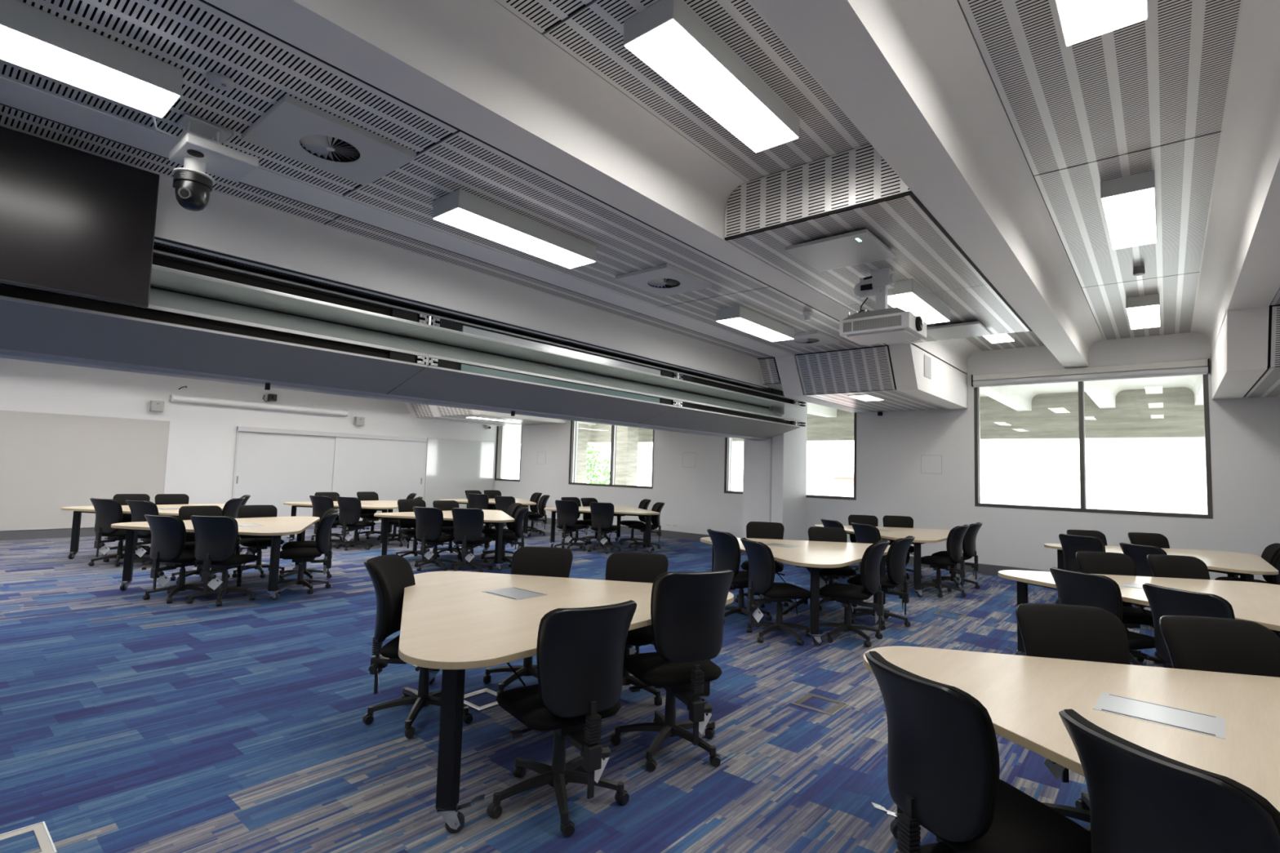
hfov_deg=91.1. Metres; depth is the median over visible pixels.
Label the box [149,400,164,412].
wall speaker
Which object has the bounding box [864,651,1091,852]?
office chair
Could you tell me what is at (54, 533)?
baseboard
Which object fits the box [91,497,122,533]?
chair back
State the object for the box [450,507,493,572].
office chair
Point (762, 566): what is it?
backrest
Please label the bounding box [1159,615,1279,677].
office chair
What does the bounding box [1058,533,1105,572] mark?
office chair
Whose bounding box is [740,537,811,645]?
office chair
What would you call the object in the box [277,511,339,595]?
office chair
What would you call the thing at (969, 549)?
cushion
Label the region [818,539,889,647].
office chair
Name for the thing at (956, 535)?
backrest
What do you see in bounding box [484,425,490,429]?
security camera
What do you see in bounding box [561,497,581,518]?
cushion
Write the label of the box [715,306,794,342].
ceiling light
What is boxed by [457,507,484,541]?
chair back
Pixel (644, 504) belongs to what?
cushion
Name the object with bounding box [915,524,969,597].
office chair
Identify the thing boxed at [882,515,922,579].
office chair
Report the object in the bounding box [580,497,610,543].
office chair
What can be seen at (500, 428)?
window
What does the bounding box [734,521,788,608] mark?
office chair
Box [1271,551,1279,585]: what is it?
office chair
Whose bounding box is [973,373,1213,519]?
window
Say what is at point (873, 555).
backrest
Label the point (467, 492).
chair backrest
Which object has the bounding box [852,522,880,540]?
cushion
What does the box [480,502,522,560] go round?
office chair
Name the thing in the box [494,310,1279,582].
wall
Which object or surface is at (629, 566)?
backrest
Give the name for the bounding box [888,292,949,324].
diffuser
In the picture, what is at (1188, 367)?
roller blind
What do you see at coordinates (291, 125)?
ceiling vent
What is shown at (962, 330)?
ceiling light
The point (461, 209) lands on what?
ceiling light
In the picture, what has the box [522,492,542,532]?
office chair
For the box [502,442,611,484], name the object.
building
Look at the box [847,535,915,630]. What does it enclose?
office chair
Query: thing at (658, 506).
cushion
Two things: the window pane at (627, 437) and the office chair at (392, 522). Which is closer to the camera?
the office chair at (392, 522)
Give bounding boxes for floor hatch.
[791,693,848,715]
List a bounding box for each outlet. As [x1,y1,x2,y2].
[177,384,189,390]
[312,403,319,406]
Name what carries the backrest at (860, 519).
on the office chair at (860, 519)
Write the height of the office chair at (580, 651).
0.926 m
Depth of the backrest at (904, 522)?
9.88 m
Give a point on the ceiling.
(978, 145)
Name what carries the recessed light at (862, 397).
in the ceiling
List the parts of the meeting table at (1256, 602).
leg, frame, leg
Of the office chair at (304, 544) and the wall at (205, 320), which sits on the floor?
the office chair at (304, 544)
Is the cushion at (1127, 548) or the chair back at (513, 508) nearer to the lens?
the cushion at (1127, 548)
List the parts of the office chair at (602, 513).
seat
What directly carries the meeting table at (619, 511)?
on the floor
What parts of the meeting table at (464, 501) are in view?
frame, leg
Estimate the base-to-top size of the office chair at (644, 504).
0.909 m
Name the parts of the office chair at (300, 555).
seat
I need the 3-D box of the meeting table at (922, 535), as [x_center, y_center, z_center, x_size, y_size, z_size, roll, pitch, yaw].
[3.501,1.884,9.146,1.978,0.748,2.198,-2,-5,39]
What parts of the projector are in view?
mounting plate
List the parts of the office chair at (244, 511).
seat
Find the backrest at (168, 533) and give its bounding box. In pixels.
[146,514,186,560]
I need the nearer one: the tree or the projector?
the projector
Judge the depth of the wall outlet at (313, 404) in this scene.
14.60 m
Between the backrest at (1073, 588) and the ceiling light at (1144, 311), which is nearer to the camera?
the backrest at (1073, 588)
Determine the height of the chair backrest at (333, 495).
0.461 m
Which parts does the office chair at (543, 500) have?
seat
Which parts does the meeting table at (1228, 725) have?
leg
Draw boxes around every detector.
[205,71,234,90]
[803,311,813,320]
[1133,265,1145,275]
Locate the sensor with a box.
[877,411,882,415]
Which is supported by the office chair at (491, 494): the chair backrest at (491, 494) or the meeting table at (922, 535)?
the chair backrest at (491, 494)
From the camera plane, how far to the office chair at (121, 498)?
9.75 m
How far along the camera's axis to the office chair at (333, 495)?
12.14 m
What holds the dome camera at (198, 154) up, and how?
attached to the ceiling
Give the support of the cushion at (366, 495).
on the office chair at (366, 495)
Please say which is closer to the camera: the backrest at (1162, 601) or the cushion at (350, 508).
the backrest at (1162, 601)
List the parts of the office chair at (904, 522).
seat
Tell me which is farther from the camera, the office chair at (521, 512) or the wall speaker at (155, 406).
the wall speaker at (155, 406)
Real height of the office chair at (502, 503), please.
0.887 m
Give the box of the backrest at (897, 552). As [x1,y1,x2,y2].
[886,535,912,584]
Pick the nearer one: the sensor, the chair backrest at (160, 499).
the chair backrest at (160, 499)
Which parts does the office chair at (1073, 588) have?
seat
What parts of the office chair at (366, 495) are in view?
seat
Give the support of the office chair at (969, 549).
on the floor
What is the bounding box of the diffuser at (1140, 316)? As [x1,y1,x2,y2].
[1126,304,1159,328]
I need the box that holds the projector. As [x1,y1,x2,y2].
[839,266,926,345]
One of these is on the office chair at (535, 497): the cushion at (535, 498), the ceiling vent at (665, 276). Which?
the cushion at (535, 498)
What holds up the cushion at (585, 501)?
on the office chair at (585, 501)
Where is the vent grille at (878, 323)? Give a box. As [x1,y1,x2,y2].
[843,315,901,332]
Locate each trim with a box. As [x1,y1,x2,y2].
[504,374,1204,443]
[769,388,773,522]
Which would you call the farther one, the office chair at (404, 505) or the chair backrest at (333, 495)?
the chair backrest at (333, 495)
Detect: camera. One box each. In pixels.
[151,113,258,211]
[258,392,276,402]
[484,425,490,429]
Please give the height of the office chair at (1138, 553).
0.888 m
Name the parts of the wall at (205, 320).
edge trim, edge trim, edge trim, edge trim, head rail, edge trim, edge trim, edge trim, edge trim, infill glass, infill glass, edge trim, edge trim, edge trim, edge trim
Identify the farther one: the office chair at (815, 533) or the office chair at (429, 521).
the office chair at (429, 521)
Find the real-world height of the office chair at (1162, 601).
0.882 m
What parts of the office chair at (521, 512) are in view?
seat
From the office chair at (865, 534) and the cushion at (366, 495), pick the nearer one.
the office chair at (865, 534)
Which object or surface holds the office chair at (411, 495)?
on the floor
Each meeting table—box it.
[61,503,225,559]
[111,516,319,600]
[283,500,398,545]
[373,509,514,570]
[398,571,733,833]
[438,497,536,537]
[544,505,659,553]
[700,537,890,645]
[814,524,956,597]
[862,645,1279,839]
[998,569,1279,656]
[1044,543,1278,604]
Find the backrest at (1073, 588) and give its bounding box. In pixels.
[1053,567,1123,621]
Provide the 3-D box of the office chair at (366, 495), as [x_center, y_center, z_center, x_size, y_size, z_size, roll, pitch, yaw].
[-5.379,1.782,12.654,0.661,0.899,0.581,0,-5,28]
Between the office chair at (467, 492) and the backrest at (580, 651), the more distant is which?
the office chair at (467, 492)
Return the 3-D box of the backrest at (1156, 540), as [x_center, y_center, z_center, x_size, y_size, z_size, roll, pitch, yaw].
[6.379,1.577,7.891,0.449,0.461,0.201,2,-4,1]
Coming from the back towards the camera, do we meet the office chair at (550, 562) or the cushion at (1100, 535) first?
the cushion at (1100, 535)
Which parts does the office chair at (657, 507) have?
seat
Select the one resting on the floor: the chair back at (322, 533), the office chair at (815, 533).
the office chair at (815, 533)
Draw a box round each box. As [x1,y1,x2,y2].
[0,821,57,852]
[463,688,498,711]
[933,609,967,618]
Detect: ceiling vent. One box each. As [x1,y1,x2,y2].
[240,93,416,186]
[614,263,711,297]
[779,330,839,347]
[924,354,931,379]
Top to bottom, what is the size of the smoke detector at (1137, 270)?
0.075 m
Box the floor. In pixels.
[0,521,1165,852]
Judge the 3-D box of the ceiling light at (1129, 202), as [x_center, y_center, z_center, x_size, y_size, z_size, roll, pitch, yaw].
[3.782,-1.633,4.834,0.298,0.127,1.260,-2,-5,40]
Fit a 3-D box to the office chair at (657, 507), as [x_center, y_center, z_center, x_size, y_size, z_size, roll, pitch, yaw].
[0.138,1.907,12.053,0.649,0.888,0.606,2,-4,-11]
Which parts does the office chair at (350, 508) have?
seat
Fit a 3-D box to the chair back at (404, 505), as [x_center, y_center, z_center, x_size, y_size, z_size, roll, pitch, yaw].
[-3.719,1.416,10.178,0.449,0.461,0.201,5,-5,-41]
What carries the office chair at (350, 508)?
on the floor
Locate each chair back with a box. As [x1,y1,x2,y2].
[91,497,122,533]
[113,493,150,522]
[127,499,159,535]
[178,505,222,542]
[238,505,277,538]
[315,511,337,553]
[397,499,426,528]
[414,506,443,540]
[433,500,459,526]
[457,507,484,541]
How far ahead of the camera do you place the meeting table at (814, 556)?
6.18 m
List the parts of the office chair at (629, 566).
seat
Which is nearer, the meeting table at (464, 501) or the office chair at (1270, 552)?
the office chair at (1270, 552)
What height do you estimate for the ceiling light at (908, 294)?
0.127 m
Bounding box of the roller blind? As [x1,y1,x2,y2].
[971,358,1209,387]
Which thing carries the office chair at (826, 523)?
on the floor
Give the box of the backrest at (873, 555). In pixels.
[860,539,888,593]
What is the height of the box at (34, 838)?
0.008 m
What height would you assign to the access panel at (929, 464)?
0.315 m
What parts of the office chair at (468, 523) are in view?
seat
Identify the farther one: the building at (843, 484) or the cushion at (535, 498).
the building at (843, 484)
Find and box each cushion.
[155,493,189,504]
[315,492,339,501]
[321,508,337,519]
[337,496,361,524]
[356,491,378,514]
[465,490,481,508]
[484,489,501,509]
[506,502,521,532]
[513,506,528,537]
[529,492,541,512]
[537,494,548,516]
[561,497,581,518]
[581,497,597,519]
[638,498,650,522]
[651,502,663,527]
[808,526,847,542]
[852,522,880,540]
[962,522,980,556]
[1066,529,1106,546]
[1120,542,1167,555]
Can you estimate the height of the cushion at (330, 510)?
0.461 m
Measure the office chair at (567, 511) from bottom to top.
0.919 m
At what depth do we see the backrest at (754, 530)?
7.59 m
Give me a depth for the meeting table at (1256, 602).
4.76 m
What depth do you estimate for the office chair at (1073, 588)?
4.26 m
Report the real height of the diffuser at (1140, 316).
0.010 m
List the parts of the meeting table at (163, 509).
leg, frame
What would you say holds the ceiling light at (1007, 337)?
attached to the ceiling
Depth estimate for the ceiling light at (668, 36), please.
3.20 m
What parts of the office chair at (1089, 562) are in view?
seat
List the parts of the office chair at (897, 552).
seat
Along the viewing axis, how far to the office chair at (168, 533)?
6.49 m
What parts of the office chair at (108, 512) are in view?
seat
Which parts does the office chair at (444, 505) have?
seat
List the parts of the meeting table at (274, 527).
leg, frame, cable chain, leg, leg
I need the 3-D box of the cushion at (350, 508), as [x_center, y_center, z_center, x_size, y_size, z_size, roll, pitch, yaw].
[-4.994,1.432,10.703,0.449,0.461,0.201,1,-4,16]
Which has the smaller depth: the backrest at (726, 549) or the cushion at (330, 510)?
the backrest at (726, 549)
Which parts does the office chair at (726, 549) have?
seat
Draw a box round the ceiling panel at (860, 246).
[785,228,895,271]
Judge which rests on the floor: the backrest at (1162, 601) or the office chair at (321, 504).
the office chair at (321, 504)
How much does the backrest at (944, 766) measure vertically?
0.461 m
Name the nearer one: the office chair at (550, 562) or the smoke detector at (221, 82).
the smoke detector at (221, 82)
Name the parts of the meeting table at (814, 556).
leg, cable chain, leg, leg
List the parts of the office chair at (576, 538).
seat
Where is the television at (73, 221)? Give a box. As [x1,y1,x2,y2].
[0,125,159,307]
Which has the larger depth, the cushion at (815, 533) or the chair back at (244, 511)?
the chair back at (244, 511)
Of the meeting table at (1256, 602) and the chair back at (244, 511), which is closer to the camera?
the meeting table at (1256, 602)
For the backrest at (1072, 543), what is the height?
0.461 m
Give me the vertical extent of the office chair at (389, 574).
0.926 m
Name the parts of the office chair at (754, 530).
seat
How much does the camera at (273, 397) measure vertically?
0.198 m
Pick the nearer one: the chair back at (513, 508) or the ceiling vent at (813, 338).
the ceiling vent at (813, 338)
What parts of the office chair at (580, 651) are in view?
seat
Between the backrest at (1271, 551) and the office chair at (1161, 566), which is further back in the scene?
the backrest at (1271, 551)
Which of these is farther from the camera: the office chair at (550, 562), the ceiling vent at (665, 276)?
the ceiling vent at (665, 276)
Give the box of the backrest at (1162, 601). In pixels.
[1146,582,1235,618]
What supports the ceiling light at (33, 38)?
attached to the ceiling
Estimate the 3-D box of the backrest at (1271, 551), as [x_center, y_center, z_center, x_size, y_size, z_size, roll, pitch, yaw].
[7.056,1.537,6.955,0.201,0.461,0.449,-1,-5,35]
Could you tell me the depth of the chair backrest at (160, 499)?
10.22 m
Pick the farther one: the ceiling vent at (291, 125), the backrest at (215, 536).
the backrest at (215, 536)
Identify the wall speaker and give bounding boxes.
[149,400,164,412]
[354,416,364,425]
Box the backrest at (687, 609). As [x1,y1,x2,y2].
[650,568,731,662]
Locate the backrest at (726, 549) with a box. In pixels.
[708,528,740,577]
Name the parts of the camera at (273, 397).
socket plate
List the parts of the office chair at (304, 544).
seat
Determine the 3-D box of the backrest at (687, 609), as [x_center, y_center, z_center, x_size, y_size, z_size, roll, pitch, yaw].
[0.283,0.972,3.241,0.449,0.461,0.201,3,-4,-24]
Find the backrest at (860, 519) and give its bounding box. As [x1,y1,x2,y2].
[848,515,878,542]
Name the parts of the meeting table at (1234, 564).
leg, frame, leg, leg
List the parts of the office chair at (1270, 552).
seat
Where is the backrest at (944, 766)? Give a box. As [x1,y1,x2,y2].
[868,651,999,843]
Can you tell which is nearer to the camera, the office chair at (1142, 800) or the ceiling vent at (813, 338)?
the office chair at (1142, 800)
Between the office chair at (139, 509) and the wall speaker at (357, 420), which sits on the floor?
the office chair at (139, 509)
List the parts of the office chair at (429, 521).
seat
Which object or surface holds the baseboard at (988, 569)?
attached to the wall at (1245, 432)
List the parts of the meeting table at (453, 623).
leg, leg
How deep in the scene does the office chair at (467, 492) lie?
14.64 m
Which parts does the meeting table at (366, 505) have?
leg, frame, leg, leg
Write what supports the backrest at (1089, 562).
on the office chair at (1089, 562)
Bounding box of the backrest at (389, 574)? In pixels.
[366,554,415,642]
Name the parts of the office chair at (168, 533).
seat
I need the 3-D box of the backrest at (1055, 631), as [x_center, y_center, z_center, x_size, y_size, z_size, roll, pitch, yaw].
[1.967,1.072,2.882,0.449,0.461,0.201,1,-4,4]
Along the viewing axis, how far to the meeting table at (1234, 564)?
6.71 m
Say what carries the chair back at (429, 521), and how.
on the office chair at (429, 521)
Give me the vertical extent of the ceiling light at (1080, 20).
0.127 m
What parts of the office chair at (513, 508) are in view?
seat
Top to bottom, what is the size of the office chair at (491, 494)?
0.919 m
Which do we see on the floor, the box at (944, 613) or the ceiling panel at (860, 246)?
the box at (944, 613)
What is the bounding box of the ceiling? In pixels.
[0,0,1279,426]
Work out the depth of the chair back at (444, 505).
10.64 m
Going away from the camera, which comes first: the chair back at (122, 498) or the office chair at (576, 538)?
the chair back at (122, 498)
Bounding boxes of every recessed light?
[465,416,511,421]
[848,394,884,400]
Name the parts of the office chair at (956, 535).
seat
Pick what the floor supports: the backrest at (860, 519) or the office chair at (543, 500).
the office chair at (543, 500)
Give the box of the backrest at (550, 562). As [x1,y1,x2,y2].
[511,546,572,577]
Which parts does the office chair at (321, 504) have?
seat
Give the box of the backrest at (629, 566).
[605,551,668,582]
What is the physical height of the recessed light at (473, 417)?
0.034 m
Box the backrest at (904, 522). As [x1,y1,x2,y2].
[882,515,913,544]
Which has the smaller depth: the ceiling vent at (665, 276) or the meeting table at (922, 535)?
the ceiling vent at (665, 276)
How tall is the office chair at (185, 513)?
0.889 m
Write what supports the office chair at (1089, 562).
on the floor
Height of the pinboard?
2.040 m
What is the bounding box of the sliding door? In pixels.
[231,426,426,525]
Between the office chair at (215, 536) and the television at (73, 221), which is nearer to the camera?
the television at (73, 221)
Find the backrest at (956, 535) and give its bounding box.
[946,524,968,561]
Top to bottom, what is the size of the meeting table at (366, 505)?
0.748 m
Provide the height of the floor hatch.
0.008 m
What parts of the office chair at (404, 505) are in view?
seat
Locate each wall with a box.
[0,248,805,440]
[0,357,497,531]
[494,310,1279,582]
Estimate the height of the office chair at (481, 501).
0.913 m
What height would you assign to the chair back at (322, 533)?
0.461 m
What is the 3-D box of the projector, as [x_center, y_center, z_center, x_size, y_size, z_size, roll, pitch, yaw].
[2.121,-1.036,5.422,0.620,0.548,0.496,-2,-5,40]
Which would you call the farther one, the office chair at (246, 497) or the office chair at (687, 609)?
the office chair at (246, 497)
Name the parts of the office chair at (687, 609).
seat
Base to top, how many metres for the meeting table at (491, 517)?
0.748 m
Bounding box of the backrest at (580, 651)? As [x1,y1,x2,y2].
[536,600,634,717]
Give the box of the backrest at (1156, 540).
[1128,532,1169,548]
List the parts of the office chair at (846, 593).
seat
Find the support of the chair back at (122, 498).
on the office chair at (121, 498)
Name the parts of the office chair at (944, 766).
seat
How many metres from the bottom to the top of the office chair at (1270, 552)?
0.890 m
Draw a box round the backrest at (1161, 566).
[1147,555,1209,579]
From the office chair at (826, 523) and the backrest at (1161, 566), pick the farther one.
the office chair at (826, 523)
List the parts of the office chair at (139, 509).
seat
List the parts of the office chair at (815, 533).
seat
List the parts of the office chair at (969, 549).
seat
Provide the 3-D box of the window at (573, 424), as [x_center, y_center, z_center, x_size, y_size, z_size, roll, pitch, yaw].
[-0.706,0.422,15.670,2.830,2.145,0.166,-2,-5,40]
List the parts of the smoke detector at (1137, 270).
plate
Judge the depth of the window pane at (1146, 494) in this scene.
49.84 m
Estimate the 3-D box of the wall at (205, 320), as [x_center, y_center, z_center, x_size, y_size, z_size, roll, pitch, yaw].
[-2.129,-0.595,6.138,1.186,0.770,14.560,-2,-5,40]
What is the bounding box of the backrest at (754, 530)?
[746,521,784,561]
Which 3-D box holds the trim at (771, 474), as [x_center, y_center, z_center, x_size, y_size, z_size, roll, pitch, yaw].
[2.461,0.791,11.703,0.080,3.200,0.090,-2,-5,40]
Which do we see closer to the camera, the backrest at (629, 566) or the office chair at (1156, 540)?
the backrest at (629, 566)
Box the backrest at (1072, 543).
[1063,533,1105,551]
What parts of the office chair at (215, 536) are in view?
seat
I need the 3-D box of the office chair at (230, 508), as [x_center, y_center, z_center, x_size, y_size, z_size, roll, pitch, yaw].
[-6.250,1.509,9.248,0.661,0.916,0.581,3,-4,-21]
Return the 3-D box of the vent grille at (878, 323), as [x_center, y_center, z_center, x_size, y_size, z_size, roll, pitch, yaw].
[1.939,-0.856,5.250,0.485,0.086,0.026,-2,-5,40]
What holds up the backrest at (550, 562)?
on the office chair at (550, 562)
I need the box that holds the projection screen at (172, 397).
[168,394,348,416]
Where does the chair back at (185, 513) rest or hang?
on the office chair at (185, 513)
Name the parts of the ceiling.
acoustic panel, acoustic panel, acoustic panel, acoustic panel, acoustic panel, acoustic panel, acoustic panel, acoustic panel, acoustic panel, acoustic panel, acoustic panel, acoustic panel, acoustic panel, acoustic panel, acoustic panel, acoustic panel, acoustic panel, acoustic panel, acoustic panel, acoustic panel, acoustic panel, acoustic panel, acoustic panel, acoustic panel, acoustic panel, acoustic panel, acoustic panel, acoustic panel, acoustic panel, acoustic panel, acoustic panel, acoustic panel, acoustic panel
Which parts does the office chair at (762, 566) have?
seat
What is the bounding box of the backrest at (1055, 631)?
[1017,604,1129,664]
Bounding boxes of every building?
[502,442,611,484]
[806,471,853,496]
[830,474,853,497]
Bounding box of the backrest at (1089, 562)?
[1076,551,1136,606]
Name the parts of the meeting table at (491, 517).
leg, frame, cable chain, leg, leg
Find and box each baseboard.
[0,528,96,540]
[528,517,1049,575]
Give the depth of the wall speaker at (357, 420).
15.27 m
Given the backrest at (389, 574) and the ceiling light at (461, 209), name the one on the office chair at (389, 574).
the backrest at (389, 574)
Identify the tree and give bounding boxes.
[586,444,609,484]
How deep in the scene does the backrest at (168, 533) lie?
6.48 m
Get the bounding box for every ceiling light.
[0,0,183,117]
[432,188,596,268]
[623,0,799,152]
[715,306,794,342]
[888,278,950,324]
[926,320,991,340]
[982,333,1014,343]
[1055,0,1148,45]
[1100,169,1157,249]
[1125,293,1160,328]
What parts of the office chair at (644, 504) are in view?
seat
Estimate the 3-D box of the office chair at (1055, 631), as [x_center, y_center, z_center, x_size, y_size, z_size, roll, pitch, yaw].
[1.973,1.286,2.656,0.581,0.921,0.661,2,-4,1]
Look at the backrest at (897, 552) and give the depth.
6.25 m
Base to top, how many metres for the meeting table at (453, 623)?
0.748 m
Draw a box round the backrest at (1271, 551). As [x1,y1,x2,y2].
[1261,542,1279,583]
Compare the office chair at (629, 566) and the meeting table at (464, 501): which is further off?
the meeting table at (464, 501)
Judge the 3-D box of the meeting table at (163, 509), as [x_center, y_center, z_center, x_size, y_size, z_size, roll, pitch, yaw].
[-6.930,1.582,9.215,1.978,0.748,2.198,-2,-5,40]
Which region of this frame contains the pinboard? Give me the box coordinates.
[0,409,169,530]
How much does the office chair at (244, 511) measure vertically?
0.881 m
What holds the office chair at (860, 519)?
on the floor
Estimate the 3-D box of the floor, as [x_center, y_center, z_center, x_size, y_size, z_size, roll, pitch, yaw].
[-1.146,1.959,5.536,21.950,0.200,16.270,-2,-5,40]
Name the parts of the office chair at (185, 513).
seat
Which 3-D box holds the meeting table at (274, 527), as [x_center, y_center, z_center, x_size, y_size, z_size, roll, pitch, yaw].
[-4.553,1.514,7.248,1.978,0.748,2.198,-2,-5,39]
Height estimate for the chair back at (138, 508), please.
0.461 m
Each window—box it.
[494,425,522,481]
[568,420,654,488]
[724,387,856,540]
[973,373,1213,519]
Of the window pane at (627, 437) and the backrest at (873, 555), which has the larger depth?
the window pane at (627, 437)
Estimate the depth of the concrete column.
24.47 m
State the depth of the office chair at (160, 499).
10.22 m
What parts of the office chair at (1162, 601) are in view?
seat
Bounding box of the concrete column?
[576,423,588,483]
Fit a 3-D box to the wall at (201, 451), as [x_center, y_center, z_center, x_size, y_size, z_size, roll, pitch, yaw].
[-9.383,0.058,12.632,0.300,4.300,15.670,-2,-5,40]
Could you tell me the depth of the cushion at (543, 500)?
13.87 m
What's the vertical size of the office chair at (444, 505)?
0.890 m
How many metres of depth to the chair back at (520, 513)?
9.52 m
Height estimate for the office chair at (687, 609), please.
0.996 m
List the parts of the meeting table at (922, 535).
frame, cable chain, leg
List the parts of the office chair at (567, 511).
seat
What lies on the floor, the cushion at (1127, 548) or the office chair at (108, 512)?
the office chair at (108, 512)
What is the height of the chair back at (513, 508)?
0.461 m
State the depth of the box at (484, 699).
4.03 m
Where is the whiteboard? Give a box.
[423,437,494,508]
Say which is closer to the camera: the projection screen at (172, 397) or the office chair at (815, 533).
the office chair at (815, 533)
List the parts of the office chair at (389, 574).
seat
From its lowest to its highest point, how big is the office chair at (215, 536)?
0.911 m
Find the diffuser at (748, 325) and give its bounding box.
[716,317,793,342]
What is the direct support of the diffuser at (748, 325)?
attached to the ceiling light at (740, 317)
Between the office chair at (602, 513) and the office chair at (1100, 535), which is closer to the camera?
the office chair at (1100, 535)
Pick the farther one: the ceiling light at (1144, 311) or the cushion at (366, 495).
the cushion at (366, 495)
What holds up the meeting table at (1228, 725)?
on the floor
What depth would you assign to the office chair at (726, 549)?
6.29 m
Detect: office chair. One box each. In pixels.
[88,497,146,567]
[102,493,150,555]
[125,499,159,569]
[142,514,210,603]
[148,493,189,551]
[169,505,230,584]
[186,515,259,606]
[222,497,244,518]
[231,505,284,577]
[234,494,250,554]
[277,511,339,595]
[279,508,339,583]
[309,495,346,547]
[311,492,345,540]
[335,496,375,551]
[356,491,381,539]
[362,554,472,738]
[377,493,416,541]
[387,496,422,546]
[395,498,433,559]
[413,506,457,571]
[432,500,468,557]
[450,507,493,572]
[464,490,492,529]
[466,493,488,509]
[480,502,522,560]
[483,506,528,567]
[483,546,573,695]
[484,489,505,528]
[486,600,636,837]
[494,495,519,538]
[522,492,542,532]
[527,494,550,536]
[553,500,586,551]
[560,497,591,545]
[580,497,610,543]
[587,502,621,554]
[605,551,668,705]
[610,568,733,772]
[618,498,651,545]
[628,502,664,551]
[706,528,771,626]
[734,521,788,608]
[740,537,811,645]
[803,526,857,612]
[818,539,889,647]
[820,518,860,583]
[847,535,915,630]
[848,515,878,570]
[850,522,903,591]
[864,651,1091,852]
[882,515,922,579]
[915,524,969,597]
[931,522,982,589]
[1015,603,1129,831]
[1049,567,1155,658]
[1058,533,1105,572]
[1058,709,1279,852]
[1066,529,1132,606]
[1075,551,1172,668]
[1119,542,1167,628]
[1127,532,1169,608]
[1142,582,1235,667]
[1146,554,1209,663]
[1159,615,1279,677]
[1214,542,1279,583]
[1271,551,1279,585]
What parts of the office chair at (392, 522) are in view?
seat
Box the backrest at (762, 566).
[742,537,775,593]
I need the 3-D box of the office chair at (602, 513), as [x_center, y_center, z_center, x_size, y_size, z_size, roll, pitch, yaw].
[-0.621,1.833,11.459,0.575,0.909,0.683,1,-4,13]
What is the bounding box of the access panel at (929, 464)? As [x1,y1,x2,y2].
[920,455,942,474]
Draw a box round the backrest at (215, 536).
[191,515,238,561]
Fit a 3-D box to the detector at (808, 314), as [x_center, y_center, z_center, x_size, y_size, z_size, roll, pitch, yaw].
[1.812,-1.189,6.773,0.104,0.085,0.104,-2,-5,40]
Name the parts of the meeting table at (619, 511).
leg, frame, cable chain, leg, leg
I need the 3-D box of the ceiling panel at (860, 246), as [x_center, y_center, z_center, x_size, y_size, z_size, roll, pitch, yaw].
[1.535,-1.346,4.795,0.620,0.057,0.620,-2,-5,40]

